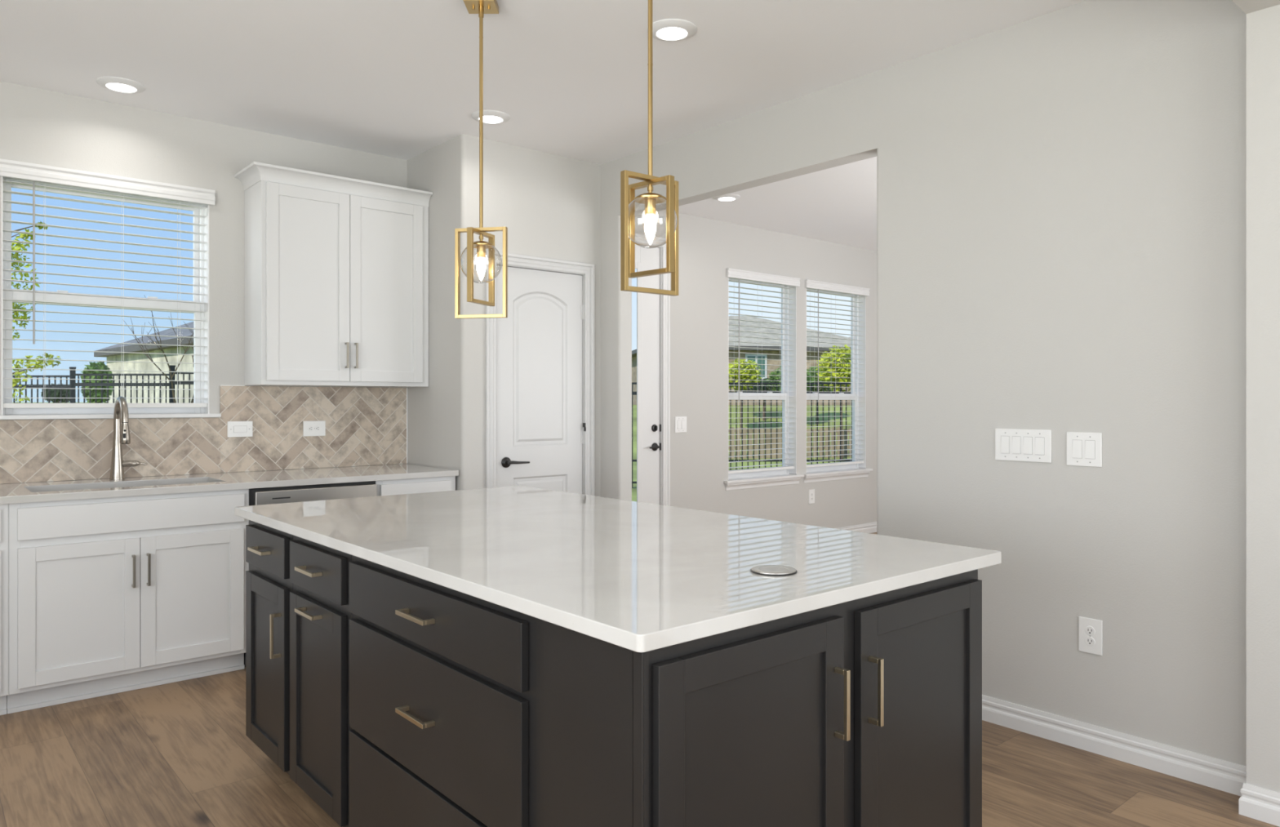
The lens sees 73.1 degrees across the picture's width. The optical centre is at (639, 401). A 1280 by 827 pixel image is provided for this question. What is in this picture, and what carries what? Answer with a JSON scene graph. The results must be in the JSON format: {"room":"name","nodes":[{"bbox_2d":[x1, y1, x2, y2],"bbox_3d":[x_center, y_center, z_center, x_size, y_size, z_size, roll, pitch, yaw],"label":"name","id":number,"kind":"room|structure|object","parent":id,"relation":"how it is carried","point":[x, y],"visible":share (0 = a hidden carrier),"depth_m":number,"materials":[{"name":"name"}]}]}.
{"room":"kitchen","nodes":[
{"label":"kitchen","id":0,"kind":"room"},
{"bbox_2d":[0,81,876,528],"bbox_3d":[-0.958,-0.100,5.890,10.500,2.800,0.150,0,0,-41],"label":"wall","id":1,"kind":"structure","parent":0,"point":[40,126],"depth_m":6.84,"materials":[{"name":"grey paint"}]},
{"bbox_2d":[0,177,221,419],"bbox_3d":[-2.690,-0.500,4.388,1.001,1.170,0.182,0,0,-41],"label":"window","id":2,"kind":"structure","parent":1,"relation":"in","point":[134,412],"depth_m":4.44,"materials":[{"name":"white plastic"}]},
{"bbox_2d":[0,158,215,408],"bbox_3d":[-2.667,-0.549,4.360,0.944,1.163,0.105,0,0,-41],"label":"window blind","id":3,"kind":"object","parent":2,"relation":"attached to","point":[9,169],"visible":0.89,"depth_m":4.33,"materials":[{"name":"white paint"}]},
{"bbox_2d":[0,385,407,484],"bbox_3d":[-2.464,0.148,4.496,2.680,0.474,0.010,0,0,-41],"label":"tile backsplash","id":4,"kind":"structure","parent":1,"relation":"attached to","point":[365,425],"depth_m":4.70,"materials":[{"name":"tile"}]},
{"bbox_2d":[227,421,253,437],"bbox_3d":[-2.185,0.151,4.723,0.130,0.086,0.010,0,0,-41],"label":"light switch","id":5,"kind":"object","parent":4,"relation":"attached to","point":[235,428],"visible":1,"depth_m":4.72,"materials":[{"name":"white plastic"}]},
{"bbox_2d":[302,420,325,436],"bbox_3d":[-1.879,0.156,4.986,0.128,0.088,0.008,0,0,-41],"label":"wall outlet","id":6,"kind":"object","parent":4,"relation":"attached to","point":[309,428],"visible":1,"depth_m":4.99,"materials":[{"name":"white plastic"}]},
{"bbox_2d":[308,425,314,431],"bbox_3d":[-1.891,0.156,4.971,0.034,0.034,0.002,0,0,-41],"label":"receptacle","id":7,"kind":"object","parent":6,"relation":"attached to","point":[311,428],"depth_m":4.97,"materials":[{"name":"grey plastic"}]},
{"bbox_2d":[315,425,320,431],"bbox_3d":[-1.862,0.156,4.996,0.034,0.034,0.002,0,0,-41],"label":"receptacle","id":8,"kind":"object","parent":6,"relation":"attached to","point":[317,428],"depth_m":4.99,"materials":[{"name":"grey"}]},
{"bbox_2d":[234,161,432,386],"bbox_3d":[-1.720,-0.662,4.911,1.006,1.148,0.346,0,0,-41],"label":"upper cabinet","id":9,"kind":"object","parent":1,"relation":"attached to","point":[336,268],"visible":1,"depth_m":4.76,"materials":[{"name":"white paint"}]},
{"bbox_2d":[635,233,670,506],"bbox_3d":[-0.217,0.011,6.504,1.063,2.577,0.181,0,0,-41],"label":"door","id":10,"kind":"structure","parent":1,"relation":"in","point":[653,310],"depth_m":6.72,"materials":[{"name":"white paint"}]},
{"bbox_2d":[675,416,686,432],"bbox_3d":[0.327,0.184,6.883,0.127,0.127,0.010,0,0,-41],"label":"light switch","id":11,"kind":"object","parent":1,"relation":"attached to","point":[680,421],"visible":1,"depth_m":6.88,"materials":[{"name":"white plastic"}]},
{"bbox_2d":[724,277,804,490],"bbox_3d":[1.045,-0.170,7.574,1.003,1.830,0.195,0,0,-41],"label":"window","id":12,"kind":"structure","parent":1,"relation":"in","point":[782,477],"depth_m":7.83,"materials":[{"name":"white plastic"}]},
{"bbox_2d":[726,267,799,473],"bbox_3d":[1.061,-0.251,7.548,0.935,1.722,0.105,0,0,-41],"label":"window blind","id":13,"kind":"object","parent":12,"relation":"attached to","point":[739,274],"visible":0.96,"depth_m":7.55,"materials":[{"name":"white paint"}]},
{"bbox_2d":[808,488,814,503],"bbox_3d":[1.582,0.875,7.958,0.084,0.130,0.008,0,0,-41],"label":"wall outlet","id":14,"kind":"object","parent":1,"relation":"attached to","point":[811,492],"visible":1,"depth_m":7.96,"materials":[{"name":"white plastic"}]},
{"bbox_2d":[804,288,872,483],"bbox_3d":[1.841,-0.170,8.254,1.038,1.830,0.195,0,0,-41],"label":"window","id":15,"kind":"structure","parent":1,"relation":"in","point":[813,474],"depth_m":8.53,"materials":[{"name":"white plastic"}]},
{"bbox_2d":[804,279,870,467],"bbox_3d":[1.860,-0.251,8.232,0.972,1.722,0.105,0,0,-41],"label":"window blind","id":16,"kind":"object","parent":15,"relation":"attached to","point":[809,284],"visible":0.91,"depth_m":8.25,"materials":[{"name":"white paint"}]},
{"bbox_2d":[835,521,876,533],"bbox_3d":[1.626,1.251,7.991,3.640,0.098,0.016,0,0,-41],"label":"baseboard","id":17,"kind":"structure","parent":1,"relation":"attached to","point":[870,527],"depth_m":8.47,"materials":[{"name":"white paint"}]},
{"bbox_2d":[407,134,599,496],"bbox_3d":[-0.850,-0.100,5.426,0.979,2.800,0.696,0,0,-41],"label":"wall","id":18,"kind":"structure","parent":0,"point":[548,204],"depth_m":5.04,"materials":[{"name":"grey paint"}]},
{"bbox_2d":[484,249,595,495],"bbox_3d":[-0.613,0.218,5.217,0.776,2.163,0.149,0,0,-41],"label":"door","id":19,"kind":"structure","parent":18,"relation":"in","point":[540,358],"depth_m":5.20,"materials":[{"name":"white paint"}]},
{"bbox_2d":[0,0,1086,251],"bbox_3d":[1.877,-1.560,2.575,10.500,0.120,8.874,0,0,-41],"label":"ceiling","id":20,"kind":"structure","parent":0,"point":[399,79],"depth_m":3.83,"materials":[{"name":"white paint"}]},
{"bbox_2d":[96,76,145,93],"bbox_3d":[-2.453,-1.490,4.087,0.200,0.018,0.200,0,0,-41],"label":"recessed light","id":21,"kind":"object","parent":20,"relation":"in","point":[122,85],"visible":1,"depth_m":4.05,"materials":[{"name":"white paint"}]},
{"bbox_2d":[454,0,507,318],"bbox_3d":[-0.594,-0.906,3.229,0.157,1.188,0.157,0,0,-34],"label":"pendant light","id":22,"kind":"object","parent":20,"relation":"hanging from","point":[481,7],"visible":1,"depth_m":3.22,"materials":[{"name":"gold metal"}]},
{"bbox_2d":[471,110,510,124],"bbox_3d":[-0.785,-1.490,4.546,0.200,0.018,0.200,0,0,-41],"label":"recessed light","id":23,"kind":"object","parent":20,"relation":"in","point":[490,117],"visible":0.87,"depth_m":4.51,"materials":[{"name":"white paint"}]},
{"bbox_2d":[620,0,678,296],"bbox_3d":[0.030,-0.906,2.489,0.162,1.188,0.155,0,0,3],"label":"pendant light","id":24,"kind":"object","parent":20,"relation":"hanging from","point":[628,198],"visible":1,"depth_m":2.48,"materials":[{"name":"gold metal"}]},
{"bbox_2d":[647,18,696,41],"bbox_3d":[0.129,-1.490,3.485,0.200,0.018,0.200,0,0,-41],"label":"recessed light","id":25,"kind":"object","parent":20,"relation":"in","point":[668,29],"visible":0.95,"depth_m":3.46,"materials":[{"name":"white paint"}]},
{"bbox_2d":[713,193,740,201],"bbox_3d":[0.636,-1.490,6.334,0.200,0.018,0.200,0,0,-41],"label":"recessed light","id":26,"kind":"object","parent":20,"relation":"in","point":[729,197],"visible":0.93,"depth_m":6.30,"materials":[{"name":"white paint"}]},
{"bbox_2d":[1231,0,1279,13],"bbox_3d":[-0.003,-1.360,0.903,5.270,0.280,0.277,0,0,-41],"label":"beam","id":27,"kind":"structure","parent":20,"relation":"attached to","point":[1247,6],"depth_m":2.65,"materials":[{"name":"grey paint"}]},
{"bbox_2d":[0,532,1279,826],"bbox_3d":[1.877,1.360,2.575,10.500,0.120,8.874,0,0,-41],"label":"floor","id":28,"kind":"structure","parent":0,"point":[180,753],"depth_m":2.99,"materials":[{"name":"brown wood"}]},
{"bbox_2d":[0,503,8,715],"bbox_3d":[-3.017,0.858,3.569,0.615,0.884,0.698,0,0,-41],"label":"base cabinet","id":29,"kind":"object","parent":28,"relation":"on","point":[3,507],"visible":0.86,"depth_m":3.53,"materials":[{"name":"white paint"}]},
{"bbox_2d":[0,463,458,504],"bbox_3d":[-2.255,0.401,4.235,2.679,0.030,0.678,0,0,-41],"label":"countertop","id":30,"kind":"structure","parent":29,"relation":"on","point":[23,492],"depth_m":4.22,"materials":[{"name":"white stone"}]},
{"bbox_2d":[109,395,146,479],"bbox_3d":[-2.486,0.180,4.230,0.163,0.411,0.254,0,0,-41],"label":"faucet","id":31,"kind":"object","parent":30,"relation":"on","point":[122,435],"visible":1,"depth_m":4.25,"materials":[{"name":"silver metal"}]},
{"bbox_2d":[6,488,248,713],"bbox_3d":[-2.427,0.858,4.073,0.934,0.884,0.698,0,0,-41],"label":"base cabinet","id":32,"kind":"object","parent":28,"relation":"on","point":[108,595],"visible":0.91,"depth_m":3.80,"materials":[{"name":"white paint"}]},
{"bbox_2d":[245,520,293,774],"bbox_3d":[-1.051,0.858,3.114,0.649,0.884,0.456,0,0,-41],"label":"base cabinet","id":33,"kind":"object","parent":28,"relation":"on","point":[268,586],"visible":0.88,"depth_m":2.91,"materials":[{"name":"brown paint"}]},
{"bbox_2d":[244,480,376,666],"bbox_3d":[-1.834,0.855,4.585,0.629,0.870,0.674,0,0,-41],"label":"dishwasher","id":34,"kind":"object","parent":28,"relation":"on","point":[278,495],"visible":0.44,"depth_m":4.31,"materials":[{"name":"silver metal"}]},
{"bbox_2d":[289,534,351,826],"bbox_3d":[-0.748,0.858,2.760,0.649,0.884,0.474,0,0,-41],"label":"base cabinet","id":35,"kind":"object","parent":28,"relation":"on","point":[320,615],"visible":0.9,"depth_m":2.54,"materials":[{"name":"brown paint"}]},
{"bbox_2d":[374,475,455,496],"bbox_3d":[-1.411,0.858,4.942,0.469,0.884,0.698,0,0,-41],"label":"base cabinet","id":36,"kind":"object","parent":28,"relation":"on","point":[410,486],"visible":0.05,"depth_m":4.69,"materials":[{"name":"white paint"}]},
{"bbox_2d":[349,555,542,826],"bbox_3d":[-0.287,0.858,2.221,0.649,0.884,0.944,0,0,-41],"label":"base cabinet","id":37,"kind":"object","parent":28,"relation":"on","point":[446,684],"visible":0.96,"depth_m":1.97,"materials":[{"name":"brown paint"}]},
{"bbox_2d":[542,568,982,826],"bbox_3d":[0.349,0.858,1.914,1.125,0.884,0.346,0,0,-41],"label":"base cabinet","id":38,"kind":"object","parent":28,"relation":"on","point":[867,711],"visible":0.93,"depth_m":1.68,"materials":[{"name":"brown paint"}]},
{"bbox_2d":[234,485,1001,652],"bbox_3d":[-0.277,0.401,2.696,1.230,0.030,2.292,0,0,-41],"label":"countertop","id":39,"kind":"structure","parent":38,"relation":"on","point":[633,575],"depth_m":2.17,"materials":[{"name":"white stone"}]},
{"bbox_2d":[750,564,797,576],"bbox_3d":[0.303,0.383,1.962,0.106,0.006,0.106,0,0,-41],"label":"outlet","id":40,"kind":"object","parent":39,"relation":"on","point":[764,570],"visible":1,"depth_m":1.95,"materials":[{"name":"silver metal"}]},
{"bbox_2d":[600,0,1246,765],"bbox_3d":[0.808,-0.100,4.325,0.110,2.800,4.524,0,0,-41],"label":"wall","id":41,"kind":"structure","parent":0,"point":[1061,194],"depth_m":3.29,"materials":[{"name":"grey paint"}]},
{"bbox_2d":[995,428,1051,462],"bbox_3d":[1.512,0.173,3.409,0.010,0.127,0.222,0,0,-41],"label":"light switch","id":42,"kind":"object","parent":41,"relation":"attached to","point":[1011,444],"visible":1,"depth_m":3.40,"materials":[{"name":"white plastic"}]},
{"bbox_2d":[1066,431,1102,466],"bbox_3d":[1.661,0.179,3.234,0.010,0.127,0.127,0,0,-41],"label":"light switch","id":43,"kind":"object","parent":41,"relation":"attached to","point":[1083,449],"visible":1,"depth_m":3.23,"materials":[{"name":"white plastic"}]},
{"bbox_2d":[1078,616,1102,655],"bbox_3d":[1.677,0.873,3.217,0.008,0.130,0.084,0,0,-41],"label":"wall outlet","id":44,"kind":"object","parent":41,"relation":"attached to","point":[1090,630],"visible":1,"depth_m":3.21,"materials":[{"name":"white plastic"}]},
{"bbox_2d":[1084,626,1094,635],"bbox_3d":[1.675,0.853,3.215,0.002,0.034,0.034,0,0,-41],"label":"receptacle","id":45,"kind":"object","parent":44,"relation":"attached to","point":[1089,630],"depth_m":3.21,"materials":[{"name":"white plastic"}]},
{"bbox_2d":[1084,636,1094,645],"bbox_3d":[1.675,0.892,3.215,0.002,0.034,0.034,0,0,-41],"label":"receptacle","id":46,"kind":"object","parent":44,"relation":"attached to","point":[1089,641],"depth_m":3.21,"materials":[{"name":"white plastic"}]},
{"bbox_2d":[982,694,1279,826],"bbox_3d":[2.923,1.251,1.639,0.166,0.098,5.892,0,0,-41],"label":"baseboard","id":47,"kind":"structure","parent":41,"relation":"attached to","point":[1228,776],"depth_m":3.07,"materials":[{"name":"white paint"}]},
{"bbox_2d":[1246,4,1279,792],"bbox_3d":[3.405,-0.100,1.088,0.149,2.800,4.427,0,0,-41],"label":"wall","id":48,"kind":"structure","parent":0,"point":[1263,26],"depth_m":2.69,"materials":[{"name":"grey paint"}]},
{"label":"outside","id":49,"kind":"structure","parent":0,"visible":0},
{"bbox_2d":[12,402,851,501],"bbox_3d":[0.220,0.875,2.820,360.000,1.450,360.000,0,0,-41],"label":"lawn","id":50,"kind":"structure","parent":49,"point":[634,406],"depth_m":29.32,"materials":[{"name":"green plant"}]},
{"bbox_2d":[11,221,62,403],"bbox_3d":[-6.782,-0.199,9.020,1.171,3.602,1.098,0,0,-41],"label":"leafy tree","id":51,"kind":"object","parent":50,"relation":"on","point":[19,246],"visible":0.48,"depth_m":9.02,"materials":[{"name":"green plant"}]},
{"bbox_2d":[40,383,69,403],"bbox_3d":[-14.796,0.331,21.991,0.753,1.603,0.790,0,0,-41],"label":"shrub","id":52,"kind":"object","parent":50,"relation":"on","point":[51,390],"visible":0.49,"depth_m":21.80,"materials":[{"name":"green plant"}]},
{"bbox_2d":[79,361,115,403],"bbox_3d":[-11.311,0.386,17.998,0.627,2.469,0.648,0,0,-41],"label":"shrub","id":53,"kind":"object","parent":50,"relation":"on","point":[100,365],"visible":0.64,"depth_m":17.87,"materials":[{"name":"green plant"}]},
{"bbox_2d":[12,364,193,403],"bbox_3d":[-10.375,0.365,15.800,7.401,2.050,0.135,0,0,0],"label":"iron fence","id":54,"kind":"object","parent":50,"relation":"on","point":[72,386],"visible":0.23,"depth_m":15.78,"materials":[{"name":"black metal"}]},
{"bbox_2d":[93,321,193,403],"bbox_3d":[-9.511,-0.688,23.646,8.500,4.575,7.500,0,0,45],"label":"house","id":55,"kind":"structure","parent":50,"relation":"on","point":[117,366],"depth_m":21.15,"materials":[{"name":"pale stucco"},{"name":"grey shingle"},{"name":"paint"}]},
{"bbox_2d":[125,311,193,403],"bbox_3d":[-6.567,0.072,13.039,1.258,3.061,2.451,0,0,5],"label":"bare tree","id":56,"kind":"object","parent":50,"relation":"on","point":[161,348],"visible":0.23,"depth_m":12.39,"materials":[{"name":"brown plant"}]},
{"bbox_2d":[631,315,851,404],"bbox_3d":[4.573,-1.778,38.938,10.200,4.156,9.200,0,0,-10],"label":"house","id":57,"kind":"structure","parent":50,"relation":"on","point":[770,363],"depth_m":35.13,"materials":[{"name":"beige brick"}]},
{"bbox_2d":[631,382,852,488],"bbox_3d":[2.926,0.570,15.800,6.475,2.080,0.135,0,0,0],"label":"iron fence","id":58,"kind":"object","parent":50,"relation":"on","point":[633,383],"visible":0.15,"depth_m":15.79,"materials":[{"name":"black metal"}]},
{"bbox_2d":[728,358,761,436],"bbox_3d":[3.156,-0.127,27.007,1.305,2.520,1.320,0,0,-41],"label":"shrub","id":59,"kind":"object","parent":50,"relation":"on","point":[747,374],"visible":0.72,"depth_m":26.79,"materials":[{"name":"green plant"}]},
{"bbox_2d":[739,377,778,420],"bbox_3d":[4.301,-0.093,29.998,1.751,1.545,1.677,0,0,-41],"label":"shrub","id":60,"kind":"object","parent":50,"relation":"on","point":[756,388],"visible":0.25,"depth_m":29.68,"materials":[{"name":"green plant"}]},
{"bbox_2d":[728,426,851,458],"bbox_3d":[4.514,1.160,23.419,6.139,0.932,0.062,0,0,0],"label":"fence","id":61,"kind":"object","parent":50,"relation":"on","point":[750,430],"visible":0.2,"depth_m":23.39,"materials":[{"name":"black metal"}]},
{"bbox_2d":[766,365,813,391],"bbox_3d":[4.875,-0.157,28.009,1.578,2.219,1.543,0,0,-41],"label":"shrub","id":62,"kind":"object","parent":50,"relation":"on","point":[775,376],"visible":0.2,"depth_m":27.82,"materials":[{"name":"green plant"}]},
{"bbox_2d":[806,365,837,424],"bbox_3d":[5.928,-0.225,29.005,1.353,2.008,1.336,0,0,-41],"label":"shrub","id":63,"kind":"object","parent":50,"relation":"on","point":[813,374],"visible":0.22,"depth_m":28.80,"materials":[{"name":"green plant"}]},
{"bbox_2d":[815,344,851,459],"bbox_3d":[5.371,0.045,22.997,1.342,3.150,1.366,0,0,-41],"label":"tree","id":64,"kind":"object","parent":50,"relation":"on","point":[829,376],"visible":0.59,"depth_m":22.85,"materials":[{"name":"green plant"}]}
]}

